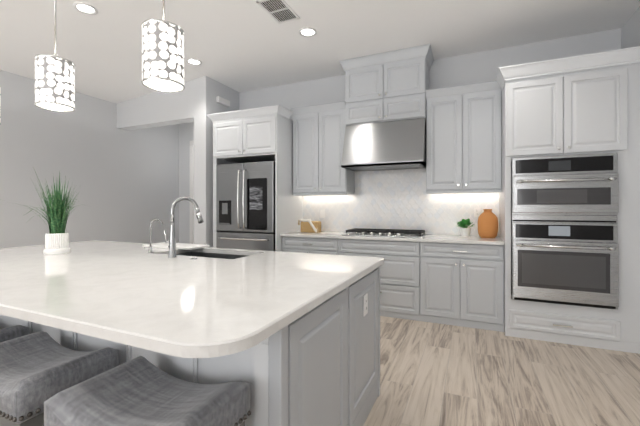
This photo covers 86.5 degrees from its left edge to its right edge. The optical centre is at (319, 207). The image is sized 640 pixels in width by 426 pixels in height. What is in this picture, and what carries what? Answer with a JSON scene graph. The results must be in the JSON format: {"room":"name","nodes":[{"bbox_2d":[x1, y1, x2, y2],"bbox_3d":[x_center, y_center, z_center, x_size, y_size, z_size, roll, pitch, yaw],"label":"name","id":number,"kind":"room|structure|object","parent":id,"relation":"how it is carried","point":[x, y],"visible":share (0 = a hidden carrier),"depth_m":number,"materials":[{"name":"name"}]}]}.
{"room":"kitchen","nodes":[
{"label":"kitchen","id":0,"kind":"room"},
{"bbox_2d":[0,70,178,247],"bbox_3d":[-4.950,-0.300,1.995,0.120,3.100,10.620,0,0,24],"label":"wall","id":1,"kind":"structure","parent":0,"point":[128,182],"depth_m":5.08,"materials":[{"name":"grey paint"}]},
{"bbox_2d":[117,80,193,130],"bbox_3d":[-2.518,-1.569,5.293,1.646,0.560,0.200,0,0,24],"label":"wall","id":2,"kind":"structure","parent":0,"point":[155,109],"depth_m":5.18,"materials":[{"name":"grey paint"}]},
{"bbox_2d":[179,122,193,243],"bbox_3d":[-2.011,-0.298,6.433,1.646,3.100,0.120,0,0,24],"label":"wall","id":3,"kind":"structure","parent":0,"point":[186,133],"depth_m":6.65,"materials":[{"name":"grey paint"}]},
{"bbox_2d":[190,140,193,243],"bbox_3d":[-1.994,-0.013,6.330,1.100,2.530,0.050,0,0,24],"label":"door frame","id":4,"kind":"structure","parent":3,"relation":"attached to","point":[191,191],"depth_m":6.51,"materials":[{"name":"white wood"}]},
{"bbox_2d":[194,76,238,246],"bbox_3d":[-1.418,-0.299,5.465,0.224,3.100,1.409,0,0,24],"label":"wall","id":5,"kind":"structure","parent":0,"point":[207,91],"depth_m":4.84,"materials":[{"name":"grey paint"}]},
{"bbox_2d":[216,96,229,106],"bbox_3d":[-1.440,-1.577,5.075,0.051,0.085,0.260,0,0,24],"label":"sensor box","id":6,"kind":"object","parent":5,"relation":"attached to","point":[222,101],"visible":1,"depth_m":5.04,"materials":[{"name":"white plastic"}]},
{"bbox_2d":[0,0,639,103],"bbox_3d":[-1.717,-1.727,1.587,10.500,0.448,12.500,0,0,24],"label":"ceiling","id":7,"kind":"structure","parent":0,"point":[242,45],"depth_m":3.58,"materials":[{"name":"white paint"}]},
{"bbox_2d":[34,0,74,111],"bbox_3d":[-1.436,-1.196,1.845,0.177,1.308,0.177,0,0,24],"label":"pendant light","id":8,"kind":"object","parent":7,"relation":"hanging from","point":[54,81],"visible":1,"depth_m":1.79,"materials":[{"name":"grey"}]},
{"bbox_2d":[73,2,97,14],"bbox_3d":[-2.178,-1.845,3.160,0.194,0.009,0.194,0,0,24],"label":"recessed light","id":9,"kind":"object","parent":7,"relation":"in","point":[85,8],"visible":1,"depth_m":3.16,"materials":[{"name":"white plastic"}]},
{"bbox_2d":[141,0,184,92],"bbox_3d":[-0.698,-1.196,1.517,0.177,1.308,0.177,0,0,24],"label":"pendant light","id":10,"kind":"object","parent":7,"relation":"hanging from","point":[163,55],"visible":1,"depth_m":1.45,"materials":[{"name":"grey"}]},
{"bbox_2d":[186,58,201,64],"bbox_3d":[-1.599,-1.844,4.314,0.194,0.009,0.194,0,0,24],"label":"recessed light","id":11,"kind":"object","parent":7,"relation":"in","point":[191,61],"visible":1,"depth_m":4.30,"materials":[{"name":"white plastic"}]},
{"bbox_2d":[256,0,299,23],"bbox_3d":[-0.384,-1.842,3.183,0.240,0.014,0.400,0,0,24],"label":"ceiling vent","id":12,"kind":"object","parent":7,"relation":"in","point":[279,11],"visible":1,"depth_m":3.18,"materials":[{"name":"white metal"}]},
{"bbox_2d":[299,27,316,36],"bbox_3d":[-0.129,-1.844,3.584,0.194,0.009,0.194,0,0,24],"label":"recessed light","id":13,"kind":"object","parent":7,"relation":"in","point":[307,32],"visible":1,"depth_m":3.58,"materials":[{"name":"white plastic"}]},
{"bbox_2d":[239,28,620,236],"bbox_3d":[0.986,-0.299,4.516,4.940,3.100,0.120,0,0,24],"label":"wall","id":14,"kind":"structure","parent":0,"point":[476,67],"depth_m":4.11,"materials":[{"name":"grey paint"}]},
{"bbox_2d":[291,101,354,195],"bbox_3d":[0.038,-0.755,4.649,0.780,1.188,0.404,0,0,24],"label":"upper cabinet","id":15,"kind":"object","parent":14,"relation":"attached to","point":[318,137],"visible":1,"depth_m":4.51,"materials":[{"name":"grey paint"}]},
{"bbox_2d":[339,44,433,125],"bbox_3d":[0.833,-1.443,4.268,1.099,0.807,0.454,0,0,24],"label":"upper cabinet","id":16,"kind":"object","parent":14,"relation":"attached to","point":[388,86],"visible":1,"depth_m":4.09,"materials":[{"name":"grey paint"}]},
{"bbox_2d":[341,118,425,170],"bbox_3d":[0.812,-0.765,4.220,0.971,0.542,0.536,0,0,24],"label":"range hood","id":17,"kind":"object","parent":16,"relation":"attached to","point":[394,145],"visible":0.98,"depth_m":4.04,"materials":[{"name":"silver metal"}]},
{"bbox_2d":[303,168,498,236],"bbox_3d":[0.914,-0.205,4.475,2.562,1.088,0.011,0,0,24],"label":"backsplash","id":18,"kind":"structure","parent":14,"relation":"attached to","point":[400,199],"depth_m":4.43,"materials":[{"name":"tile"}]},
{"bbox_2d":[320,210,324,217],"bbox_3d":[0.036,0.091,4.854,0.072,0.116,0.008,0,0,24],"label":"outlet","id":19,"kind":"object","parent":18,"relation":"attached to","point":[322,213],"visible":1,"depth_m":4.85,"materials":[{"name":"white plastic"}]},
{"bbox_2d":[474,208,480,216],"bbox_3d":[1.869,0.060,4.040,0.072,0.116,0.008,0,0,24],"label":"wall outlet","id":20,"kind":"object","parent":18,"relation":"attached to","point":[477,212],"visible":0.96,"depth_m":4.04,"materials":[{"name":"white plastic"}]},
{"bbox_2d":[426,80,501,193],"bbox_3d":[1.650,-0.756,3.932,0.782,1.188,0.404,0,0,24],"label":"upper cabinet","id":21,"kind":"object","parent":14,"relation":"attached to","point":[463,138],"visible":0.98,"depth_m":3.79,"materials":[{"name":"grey paint"}]},
{"bbox_2d":[363,316,639,425],"bbox_3d":[-1.717,1.299,1.586,10.500,0.100,12.500,0,0,24],"label":"floor","id":22,"kind":"structure","parent":0,"point":[434,374],"depth_m":2.46,"materials":[{"name":"brown wood"}]},
{"bbox_2d":[0,325,28,341],"bbox_3d":[-1.666,0.899,1.554,0.534,0.700,0.384,0,0,24],"label":"stool","id":23,"kind":"object","parent":22,"relation":"on","point":[10,332],"visible":0.21,"depth_m":1.55,"materials":[{"name":"grey fabric"}]},
{"bbox_2d":[0,331,118,425],"bbox_3d":[-1.090,0.899,1.298,0.534,0.700,0.384,0,0,24],"label":"stool","id":24,"kind":"object","parent":22,"relation":"on","point":[38,369],"visible":0.75,"depth_m":1.21,"materials":[{"name":"grey fabric"}]},
{"bbox_2d":[44,356,250,425],"bbox_3d":[-0.514,0.899,1.042,0.534,0.700,0.384,0,0,24],"label":"stool","id":25,"kind":"object","parent":22,"relation":"on","point":[140,391],"visible":1,"depth_m":1.02,"materials":[{"name":"grey fabric"}]},
{"bbox_2d":[0,264,381,425],"bbox_3d":[-1.222,0.812,2.287,2.981,0.875,1.300,0,0,24],"label":"kitchen island","id":26,"kind":"object","parent":22,"relation":"on","point":[292,338],"depth_m":1.40,"materials":[{"name":"grey paint"}]},
{"bbox_2d":[0,240,383,367],"bbox_3d":[-1.282,0.357,2.159,3.030,0.035,1.640,0,0,24],"label":"island countertop","id":27,"kind":"structure","parent":26,"relation":"on","point":[210,310],"depth_m":1.37,"materials":[{"name":"white stone"}]},
{"bbox_2d":[16,172,90,254],"bbox_3d":[-1.977,0.021,2.407,0.796,0.636,0.625,0,0,24],"label":"potted plant","id":28,"kind":"object","parent":27,"relation":"on","point":[57,237],"visible":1,"depth_m":2.48,"materials":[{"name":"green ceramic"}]},
{"bbox_2d":[144,219,162,252],"bbox_3d":[-1.256,0.212,2.566,0.085,0.254,0.106,0,0,24],"label":"tap","id":29,"kind":"object","parent":27,"relation":"on","point":[150,249],"visible":1,"depth_m":2.53,"materials":[{"name":"silver metal"}]},
{"bbox_2d":[143,242,209,249],"bbox_3d":[-1.233,0.329,2.909,0.550,0.020,0.212,0,0,24],"label":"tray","id":30,"kind":"object","parent":27,"relation":"on","point":[183,246],"visible":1,"depth_m":2.85,"materials":[{"name":"white ceramic"}]},
{"bbox_2d":[164,197,203,257],"bbox_3d":[-0.950,0.132,2.385,0.148,0.415,0.239,0,0,24],"label":"pull-down faucet","id":31,"kind":"object","parent":27,"relation":"on","point":[171,241],"visible":1,"depth_m":2.30,"materials":[{"name":"silver metal"}]},
{"bbox_2d":[176,249,251,259],"bbox_3d":[-0.828,0.479,2.553,0.764,0.232,0.414,0,0,24],"label":"sink","id":32,"kind":"object","parent":27,"relation":"in","point":[231,255],"depth_m":2.76,"materials":[{"name":"grey metal"}]},
{"bbox_2d":[363,293,367,315],"bbox_3d":[0.263,0.559,1.953,0.008,0.116,0.072,0,0,24],"label":"outlet","id":33,"kind":"object","parent":26,"relation":"attached to","point":[365,304],"visible":1,"depth_m":1.94,"materials":[{"name":"white plastic"}]},
{"bbox_2d":[216,161,274,250],"bbox_3d":[-0.891,0.321,4.798,0.925,1.860,0.768,0,0,24],"label":"refrigerator","id":34,"kind":"object","parent":22,"relation":"on","point":[245,205],"visible":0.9,"depth_m":4.48,"materials":[{"name":"silver metal"}]},
{"bbox_2d":[207,104,302,251],"bbox_3d":[-0.886,-0.019,4.849,1.158,2.540,0.788,0,0,24],"label":"cabinet","id":35,"kind":"object","parent":22,"relation":"on","point":[261,134],"visible":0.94,"depth_m":4.53,"materials":[{"name":"white paint"}]},
{"bbox_2d":[280,235,339,254],"bbox_3d":[-0.017,0.813,4.555,0.785,0.875,0.618,0,0,24],"label":"base cabinet","id":36,"kind":"object","parent":22,"relation":"on","point":[314,246],"depth_m":4.26,"materials":[{"name":"grey paint"}]},
{"bbox_2d":[340,239,419,320],"bbox_3d":[0.780,0.813,4.201,0.960,0.875,0.618,0,0,24],"label":"base cabinet","id":37,"kind":"object","parent":22,"relation":"on","point":[400,270],"depth_m":3.83,"materials":[{"name":"grey paint"}]},
{"bbox_2d":[420,243,503,331],"bbox_3d":[1.591,0.813,3.840,0.815,0.875,0.618,0,0,24],"label":"base cabinet","id":38,"kind":"object","parent":22,"relation":"on","point":[456,280],"depth_m":3.55,"materials":[{"name":"grey paint"}]},
{"bbox_2d":[284,231,503,246],"bbox_3d":[0.785,0.358,4.177,2.559,0.034,0.637,0,0,24],"label":"countertop","id":39,"kind":"structure","parent":38,"relation":"on","point":[496,242],"depth_m":3.85,"materials":[{"name":"white stone"}]},
{"bbox_2d":[298,219,320,232],"bbox_3d":[-0.133,0.247,4.657,0.312,0.187,0.161,0,0,24],"label":"basket","id":40,"kind":"object","parent":39,"relation":"on","point":[308,225],"visible":1,"depth_m":4.62,"materials":[{"name":"beige wicker"}]},
{"bbox_2d":[341,228,426,237],"bbox_3d":[0.794,0.310,4.183,0.950,0.060,0.515,0,0,24],"label":"gas cooktop","id":41,"kind":"object","parent":39,"relation":"in","point":[387,233],"visible":1,"depth_m":4.06,"materials":[{"name":"silver metal"}]},
{"bbox_2d":[457,219,473,236],"bbox_3d":[1.685,0.234,3.942,0.211,0.211,0.204,0,0,24],"label":"decorative plant","id":42,"kind":"object","parent":39,"relation":"on","point":[464,224],"visible":1,"depth_m":3.92,"materials":[{"name":"green plant"}]},
{"bbox_2d":[478,209,497,237],"bbox_3d":[1.888,0.180,3.825,0.206,0.320,0.206,0,0,24],"label":"decorative vase","id":43,"kind":"object","parent":39,"relation":"on","point":[487,223],"visible":1,"depth_m":3.75,"materials":[{"name":"orange ceramic"}]},
{"bbox_2d":[496,46,639,353],"bbox_3d":[2.413,-0.050,3.388,1.171,2.600,0.779,0,0,24],"label":"tall cabinet","id":44,"kind":"object","parent":22,"relation":"on","point":[581,104],"visible":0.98,"depth_m":3.06,"materials":[{"name":"white paint"}]},
{"bbox_2d":[511,153,618,308],"bbox_3d":[2.319,0.205,3.348,0.803,1.360,0.720,0,0,24],"label":"wall oven","id":45,"kind":"object","parent":44,"relation":"in","point":[564,232],"visible":1,"depth_m":3.07,"materials":[{"name":"silver metal"}]},
{"bbox_2d":[621,6,639,48],"bbox_3d":[1.140,-0.302,-1.071,0.120,3.100,9.965,0,0,24],"label":"wall","id":46,"kind":"structure","parent":0,"point":[630,32],"depth_m":3.27,"materials":[{"name":"grey paint"}]}
]}

